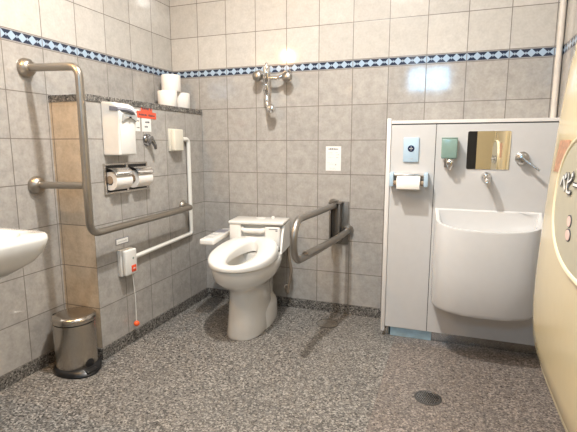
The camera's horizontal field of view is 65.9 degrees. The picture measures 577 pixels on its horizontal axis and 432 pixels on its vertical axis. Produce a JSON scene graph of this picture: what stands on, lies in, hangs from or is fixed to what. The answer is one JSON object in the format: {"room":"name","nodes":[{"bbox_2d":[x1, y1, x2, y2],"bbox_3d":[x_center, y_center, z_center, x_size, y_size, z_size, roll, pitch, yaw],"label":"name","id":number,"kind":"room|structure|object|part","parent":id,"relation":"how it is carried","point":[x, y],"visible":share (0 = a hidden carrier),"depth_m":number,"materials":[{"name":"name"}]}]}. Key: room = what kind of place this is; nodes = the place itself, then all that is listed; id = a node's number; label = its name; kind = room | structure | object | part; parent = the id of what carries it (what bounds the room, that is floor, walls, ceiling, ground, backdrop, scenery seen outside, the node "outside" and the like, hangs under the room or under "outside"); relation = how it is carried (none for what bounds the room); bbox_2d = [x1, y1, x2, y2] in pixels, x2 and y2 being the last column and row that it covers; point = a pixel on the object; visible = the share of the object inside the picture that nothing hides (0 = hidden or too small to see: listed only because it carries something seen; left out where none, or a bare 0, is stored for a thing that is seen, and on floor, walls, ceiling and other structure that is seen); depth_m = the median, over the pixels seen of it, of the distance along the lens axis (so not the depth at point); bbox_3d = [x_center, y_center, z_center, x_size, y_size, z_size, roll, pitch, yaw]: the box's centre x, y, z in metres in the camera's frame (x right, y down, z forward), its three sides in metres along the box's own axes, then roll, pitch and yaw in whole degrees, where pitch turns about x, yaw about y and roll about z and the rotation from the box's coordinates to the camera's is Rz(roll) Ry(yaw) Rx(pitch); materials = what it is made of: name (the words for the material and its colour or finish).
{"room":"public restroom","nodes":[
{"label":"public restroom","id":0,"kind":"room"},
{"bbox_2d":[0,0,171,376],"bbox_3d":[-1.356,-0.409,1.500,0.100,2.400,3.200,3,10,20],"label":"wall","id":1,"kind":"structure","parent":0,"point":[121,48],"depth_m":2.05,"materials":[{"name":"tile"}]},
{"bbox_2d":[0,228,47,278],"bbox_3d":[-1.125,0.190,1.187,0.608,0.509,0.704,3,10,20],"label":"washbasin","id":2,"kind":"object","parent":1,"relation":"attached to","point":[19,248],"visible":1,"depth_m":1.30,"materials":[{"name":"white ceramic"}]},
{"bbox_2d":[0,350,54,391],"bbox_3d":[-1.474,0.822,1.206,0.006,0.060,2.210,3,10,20],"label":"baseboard","id":3,"kind":"structure","parent":1,"relation":"attached to","point":[7,380],"depth_m":2.00,"materials":[{"name":"stone"}]},
{"bbox_2d":[16,58,192,235],"bbox_3d":[-0.850,-0.352,2.309,0.313,0.772,0.913,3,10,20],"label":"grab bar","id":4,"kind":"object","parent":1,"relation":"attached to","point":[27,68],"visible":1,"depth_m":1.90,"materials":[{"name":"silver metal"}]},
{"bbox_3d":[-1.000,-0.135,1.951,0.296,0.038,0.031,3,10,20],"label":"support arm","id":5,"kind":"part","parent":4,"relation":"part of","materials":[{"name":"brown metal"}]},
{"bbox_2d":[49,101,206,347],"bbox_3d":[-0.832,0.016,2.565,0.213,1.227,0.990,3,10,20],"label":"wall partition","id":6,"kind":"structure","parent":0,"point":[165,277],"depth_m":2.31,"materials":[{"name":"tile"}]},
{"bbox_2d":[101,101,136,154],"bbox_3d":[-0.792,-0.413,2.111,0.122,0.247,0.123,3,10,20],"label":"soap dispenser","id":7,"kind":"object","parent":6,"relation":"attached to","point":[119,120],"visible":1,"depth_m":2.07,"materials":[{"name":"white plastic"}]},
{"bbox_3d":[-0.760,-0.367,2.109,0.004,0.144,0.100,3,10,20],"label":"panel","id":8,"kind":"part","parent":7,"relation":"part of","materials":[{"name":"white plastic"}]},
{"bbox_2d":[122,114,136,121],"bbox_3d":[-0.761,-0.462,2.102,0.042,0.035,0.094,3,10,20],"label":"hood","id":9,"kind":"object","parent":7,"relation":"attached to","point":[125,117],"depth_m":2.10,"materials":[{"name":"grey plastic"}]},
{"bbox_2d":[115,236,128,245],"bbox_3d":[-0.838,0.125,2.243,0.003,0.032,0.092,3,10,20],"label":"name plate","id":10,"kind":"object","parent":6,"relation":"attached to","point":[122,240],"visible":1,"depth_m":2.24,"materials":[{"name":"grey plastic"}]},
{"bbox_3d":[-0.838,0.125,2.243,0.001,0.024,0.084,3,10,20],"label":"plate","id":11,"kind":"part","parent":10,"relation":"part of","materials":[{"name":"plastic"}]},
{"bbox_2d":[48,94,201,114],"bbox_3d":[-0.831,-0.605,2.464,0.217,0.030,0.994,3,10,20],"label":"trim","id":12,"kind":"structure","parent":6,"relation":"on","point":[69,97],"depth_m":2.20,"materials":[{"name":"stone"}]},
{"bbox_2d":[157,90,177,106],"bbox_3d":[-0.738,-0.710,2.717,0.116,0.100,0.116,3,10,20],"label":"toilet roll","id":13,"kind":"object","parent":12,"relation":"on","point":[165,97],"visible":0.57,"depth_m":2.67,"materials":[{"name":"paper"}]},
{"bbox_2d":[161,74,180,91],"bbox_3d":[-0.726,-0.817,2.750,0.116,0.100,0.116,3,10,20],"label":"toilet roll","id":14,"kind":"object","parent":13,"relation":"on","point":[168,81],"visible":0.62,"depth_m":2.70,"materials":[{"name":"paper"}]},
{"bbox_2d":[177,92,189,107],"bbox_3d":[-0.687,-0.729,2.836,0.116,0.100,0.116,3,10,20],"label":"toilet roll","id":15,"kind":"object","parent":12,"relation":"on","point":[183,99],"visible":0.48,"depth_m":2.79,"materials":[{"name":"paper"}]},
{"bbox_2d":[117,247,139,325],"bbox_3d":[-0.813,0.374,2.278,0.053,0.423,0.092,3,10,20],"label":"box","id":16,"kind":"object","parent":6,"relation":"attached to","point":[127,258],"visible":1,"depth_m":2.23,"materials":[{"name":"white plastic"}]},
{"bbox_3d":[-0.798,0.427,2.308,0.004,0.266,0.017,2,9,16],"label":"pull cord","id":17,"kind":"part","parent":16,"relation":"part of","materials":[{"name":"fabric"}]},
{"bbox_2d":[103,161,153,194],"bbox_3d":[-0.790,-0.194,2.240,0.063,0.148,0.320,3,10,20],"label":"holder","id":18,"kind":"object","parent":6,"relation":"attached to","point":[120,169],"visible":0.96,"depth_m":2.20,"materials":[{"name":"metal"}]},
{"bbox_2d":[107,172,132,190],"bbox_3d":[-0.832,-0.173,2.172,0.088,0.088,0.114,3,10,20],"label":"toilet roll","id":19,"kind":"object","parent":18,"relation":"on","point":[114,182],"visible":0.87,"depth_m":2.13,"materials":[{"name":"paper"}]},
{"bbox_3d":[-0.819,-0.196,2.250,0.002,0.132,0.300,3,10,20],"label":"plate","id":20,"kind":"part","parent":18,"relation":"part of","materials":[{"name":"silver metal"}]},
{"bbox_2d":[131,170,152,187],"bbox_3d":[-0.777,-0.197,2.321,0.088,0.088,0.114,3,10,20],"label":"toilet roll","id":21,"kind":"object","parent":18,"relation":"on","point":[139,180],"visible":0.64,"depth_m":2.28,"materials":[{"name":"paper"}]},
{"bbox_2d":[134,109,139,130],"bbox_3d":[-0.784,-0.495,2.301,0.001,0.111,0.046,3,10,20],"label":"notice","id":22,"kind":"object","parent":6,"relation":"attached to","point":[136,110],"visible":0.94,"depth_m":2.31,"materials":[{"name":"paper"}]},
{"bbox_2d":[141,118,150,131],"bbox_3d":[-0.758,-0.523,2.370,0.001,0.147,0.076,3,10,20],"label":"card","id":23,"kind":"object","parent":6,"relation":"attached to","point":[146,123],"visible":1,"depth_m":2.37,"materials":[{"name":"paper"}]},
{"bbox_2d":[137,107,155,118],"bbox_3d":[-0.755,-0.553,2.369,0.002,0.068,0.161,3,10,20],"label":"tape","id":24,"kind":"object","parent":23,"relation":"attached to","point":[147,113],"visible":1,"depth_m":2.37,"materials":[{"name":"red plastic"}]},
{"bbox_2d":[143,133,156,148],"bbox_3d":[-0.736,-0.398,2.378,0.050,0.084,0.068,3,10,20],"label":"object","id":25,"kind":"object","parent":6,"relation":"attached to","point":[148,139],"visible":1,"depth_m":2.37,"materials":[{"name":"silver metal"}]},
{"bbox_3d":[-0.723,-0.386,2.385,0.040,0.058,0.025,-7,12,-39],"label":"lever","id":26,"kind":"part","parent":25,"relation":"part of","materials":[{"name":"silver metal"}]},
{"bbox_2d":[98,288,207,360],"bbox_3d":[-0.829,0.593,2.652,0.219,0.060,0.996,3,10,20],"label":"baseboard","id":27,"kind":"structure","parent":6,"relation":"attached to","point":[111,349],"depth_m":2.48,"materials":[{"name":"stone"}]},
{"bbox_2d":[136,137,192,257],"bbox_3d":[-0.708,-0.130,2.530,0.025,0.635,0.563,3,10,20],"label":"conduit pipe","id":28,"kind":"object","parent":6,"relation":"attached to","point":[188,152],"visible":0.95,"depth_m":2.74,"materials":[{"name":"white plastic"}]},
{"bbox_2d":[168,129,183,150],"bbox_3d":[-0.657,-0.444,2.598,0.046,0.128,0.094,3,10,20],"label":"junction box","id":29,"kind":"object","parent":6,"relation":"attached to","point":[175,136],"visible":1,"depth_m":2.56,"materials":[{"name":"beige plastic"}]},
{"bbox_2d":[0,296,565,431],"bbox_3d":[-0.257,0.887,1.302,2.435,0.100,3.400,3,10,20],"label":"floor","id":30,"kind":"structure","parent":0,"point":[186,374],"depth_m":1.94,"materials":[{"name":"stone"}]},
{"bbox_2d":[51,307,101,378],"bbox_3d":[-0.979,0.577,2.069,0.233,0.274,0.208,3,10,20],"label":"pedal bin","id":31,"kind":"object","parent":30,"relation":"on","point":[74,329],"visible":1,"depth_m":2.00,"materials":[{"name":"silver metal"}]},
{"bbox_3d":[-0.991,0.459,2.055,0.190,0.036,0.190,3,10,20],"label":"lid","id":32,"kind":"part","parent":31,"relation":"part of","materials":[{"name":"metal"}]},
{"bbox_2d":[200,216,292,340],"bbox_3d":[-0.256,0.336,2.544,0.461,0.601,0.709,2,9,12],"label":"toilet","id":33,"kind":"object","parent":30,"relation":"on","point":[246,264],"visible":1,"depth_m":2.44,"materials":[{"name":"white ceramic"}]},
{"bbox_3d":[-0.407,0.120,2.643,0.112,0.033,0.355,2,9,12],"label":"control panel","id":34,"kind":"part","parent":33,"relation":"part of","materials":[{"name":"white plastic"}]},
{"bbox_3d":[-0.244,0.200,2.424,0.354,0.086,0.524,2,9,12],"label":"seat","id":35,"kind":"part","parent":33,"relation":"part of","materials":[{"name":"white plastic"}]},
{"bbox_3d":[-0.231,0.437,2.523,0.348,0.407,0.611,2,9,12],"label":"bowl","id":36,"kind":"part","parent":33,"relation":"part of","materials":[{"name":"white ceramic"}]},
{"bbox_2d":[316,319,338,327],"bbox_3d":[0.228,0.629,2.606,0.130,0.002,0.130,3,10,20],"label":"floor drain","id":37,"kind":"object","parent":30,"relation":"on","point":[325,323],"depth_m":2.60,"materials":[{"name":"metal"}]},
{"bbox_2d":[414,390,441,405],"bbox_3d":[0.575,0.750,1.836,0.110,0.003,0.110,3,10,20],"label":"floor drain","id":38,"kind":"object","parent":30,"relation":"on","point":[430,398],"visible":1,"depth_m":1.83,"materials":[{"name":"metal"}]},
{"bbox_2d":[380,118,559,354],"bbox_3d":[0.919,0.083,2.330,0.797,1.165,0.250,3,10,20],"label":"wall panel","id":39,"kind":"object","parent":30,"relation":"on","point":[408,309],"visible":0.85,"depth_m":2.24,"materials":[{"name":"white laminate"}]},
{"bbox_3d":[0.554,0.048,2.459,0.022,1.135,0.250,3,10,20],"label":"panel","id":40,"kind":"part","parent":39,"relation":"part of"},
{"bbox_2d":[389,172,428,186],"bbox_3d":[0.605,-0.184,2.238,0.186,0.070,0.065,3,10,20],"label":"holder","id":41,"kind":"object","parent":39,"relation":"attached to","point":[393,175],"visible":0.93,"depth_m":2.23,"materials":[{"name":"blue plastic"}]},
{"bbox_2d":[393,176,423,189],"bbox_3d":[0.600,-0.165,2.226,0.148,0.068,0.068,3,10,20],"label":"toilet roll","id":42,"kind":"object","parent":41,"relation":"in","point":[402,182],"visible":0.99,"depth_m":2.20,"materials":[{"name":"paper"}]},
{"bbox_3d":[0.662,0.629,2.417,0.215,0.060,0.017,3,10,20],"label":"film covered kick plate","id":43,"kind":"part","parent":39,"relation":"part of","materials":[{"name":"blue plastic"}]},
{"bbox_3d":[0.628,0.073,2.312,0.214,1.071,0.018,3,10,20],"label":"door panel","id":44,"kind":"part","parent":39,"relation":"part of","materials":[{"name":"white laminate"}]},
{"bbox_2d":[403,137,419,161],"bbox_3d":[0.616,-0.333,2.236,0.076,0.122,0.012,3,10,20],"label":"plate","id":45,"kind":"object","parent":39,"relation":"attached to","point":[411,144],"visible":1,"depth_m":2.23,"materials":[{"name":"blue plastic"}]},
{"bbox_2d":[441,137,457,169],"bbox_3d":[0.777,-0.301,2.154,0.074,0.155,0.063,3,10,20],"label":"soap dispenser","id":46,"kind":"object","parent":39,"relation":"attached to","point":[449,147],"visible":1,"depth_m":2.12,"materials":[{"name":"green plastic"}]},
{"bbox_3d":[0.776,-0.326,2.145,0.072,0.096,0.050,3,10,20],"label":"tank","id":47,"kind":"part","parent":46,"relation":"part of","materials":[{"name":"green plastic"}]},
{"bbox_3d":[0.776,-0.374,2.138,0.074,0.006,0.053,3,10,20],"label":"tank lid","id":48,"kind":"part","parent":46,"relation":"part of","materials":[{"name":"plastic"}]},
{"bbox_3d":[1.015,0.648,2.294,0.533,0.060,0.010,3,10,20],"label":"kick plate","id":49,"kind":"part","parent":39,"relation":"part of","materials":[{"name":"metal"}]},
{"bbox_2d":[430,208,542,320],"bbox_3d":[0.925,0.224,2.092,0.486,0.476,0.232,3,10,20],"label":"basin","id":50,"kind":"object","parent":39,"relation":"in","point":[484,262],"visible":0.98,"depth_m":2.02,"materials":[{"name":"white ceramic"}]},
{"bbox_2d":[481,172,491,183],"bbox_3d":[0.935,-0.179,2.100,0.048,0.054,0.091,3,10,20],"label":"spout","id":51,"kind":"object","parent":39,"relation":"attached to","point":[486,177],"visible":1,"depth_m":2.08,"materials":[{"name":"silver metal"}]},
{"bbox_3d":[0.933,-0.175,2.095,0.032,0.048,0.079,3,10,20],"label":"spout","id":52,"kind":"part","parent":51,"relation":"part of","materials":[{"name":"silver metal"}]},
{"bbox_2d":[466,131,511,169],"bbox_3d":[0.952,-0.313,2.120,0.190,0.182,0.004,3,10,20],"label":"mirror","id":53,"kind":"object","parent":39,"relation":"attached to","point":[486,150],"visible":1,"depth_m":2.12,"materials":[{"name":"clear glass"}]},
{"bbox_3d":[0.993,0.093,2.181,0.556,1.071,0.018,3,10,20],"label":"basin panel","id":54,"kind":"part","parent":39,"relation":"part of","materials":[{"name":"white laminate"}]},
{"bbox_2d":[515,152,539,171],"bbox_3d":[1.102,-0.251,2.050,0.113,0.089,0.052,6,11,34],"label":"lever","id":55,"kind":"object","parent":39,"relation":"attached to","point":[521,158],"visible":1,"depth_m":2.04,"materials":[{"name":"metal"}]},
{"bbox_3d":[1.105,-0.236,2.027,0.080,0.066,0.016,8,12,41],"label":"lever","id":56,"kind":"part","parent":55,"relation":"part of","materials":[{"name":"metal"}]},
{"bbox_2d":[169,0,566,308],"bbox_3d":[0.304,-0.591,2.639,2.435,2.400,0.100,3,10,20],"label":"wall","id":57,"kind":"structure","parent":0,"point":[355,66],"depth_m":2.62,"materials":[{"name":"tile"}]},
{"bbox_2d":[252,62,292,112],"bbox_3d":[-0.098,-0.759,2.651,0.263,0.294,0.103,3,10,20],"label":"mixer tap","id":58,"kind":"object","parent":57,"relation":"attached to","point":[286,76],"visible":1,"depth_m":2.62,"materials":[{"name":"silver metal"}]},
{"bbox_3d":[-0.186,-0.833,2.650,0.060,0.060,0.033,3,10,20],"label":"handle knob","id":59,"kind":"part","parent":58,"relation":"part of","materials":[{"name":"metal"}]},
{"bbox_3d":[-0.113,-0.665,2.638,0.072,0.113,0.041,5,10,30],"label":"spout","id":60,"kind":"part","parent":58,"relation":"part of","materials":[{"name":"silver metal"}]},
{"bbox_3d":[-0.010,-0.809,2.589,0.060,0.060,0.033,3,10,20],"label":"handle knob","id":61,"kind":"part","parent":58,"relation":"part of","materials":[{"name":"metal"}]},
{"bbox_2d":[207,288,380,318],"bbox_3d":[0.016,0.558,2.870,1.221,0.060,0.006,3,10,20],"label":"baseboard","id":62,"kind":"structure","parent":57,"relation":"attached to","point":[218,293],"depth_m":2.80,"materials":[{"name":"stone"}]},
{"bbox_2d":[290,199,353,263],"bbox_3d":[0.191,0.088,2.316,0.141,0.280,0.777,3,10,20],"label":"support rail","id":63,"kind":"object","parent":57,"relation":"attached to","point":[339,227],"visible":1,"depth_m":2.43,"materials":[{"name":"metal"}]},
{"bbox_2d":[326,146,340,170],"bbox_3d":[0.266,-0.340,2.638,0.092,0.144,0.001,3,10,20],"label":"paper sign","id":64,"kind":"object","parent":57,"relation":"attached to","point":[333,153],"visible":1,"depth_m":2.64,"materials":[{"name":"white paper"}]},
{"bbox_2d":[550,0,566,117],"bbox_3d":[1.316,-1.096,2.118,0.028,1.240,0.028,3,10,20],"label":"pipe","id":65,"kind":"object","parent":57,"relation":"attached to","point":[563,3],"depth_m":2.16,"materials":[{"name":"white plastic"}]},
{"bbox_2d":[557,0,576,117],"bbox_3d":[0.839,-0.286,0.714,0.100,2.400,3.200,3,10,20],"label":"wall","id":66,"kind":"structure","parent":0,"point":[570,32],"depth_m":2.08,"materials":[{"name":"tile"}]},
{"bbox_2d":[533,43,576,431],"bbox_3d":[0.779,-0.032,1.048,0.211,1.100,0.893,3,10,20],"label":"door","id":67,"kind":"structure","parent":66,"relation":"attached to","point":[555,286],"depth_m":1.17,"materials":[{"name":"beige plastic"}]},
{"bbox_3d":[0.658,-0.018,0.971,0.034,0.321,0.613,3,9,18],"label":"oval plate","id":68,"kind":"part","parent":67,"relation":"part of","materials":[{"name":"beige plastic"}]}
]}

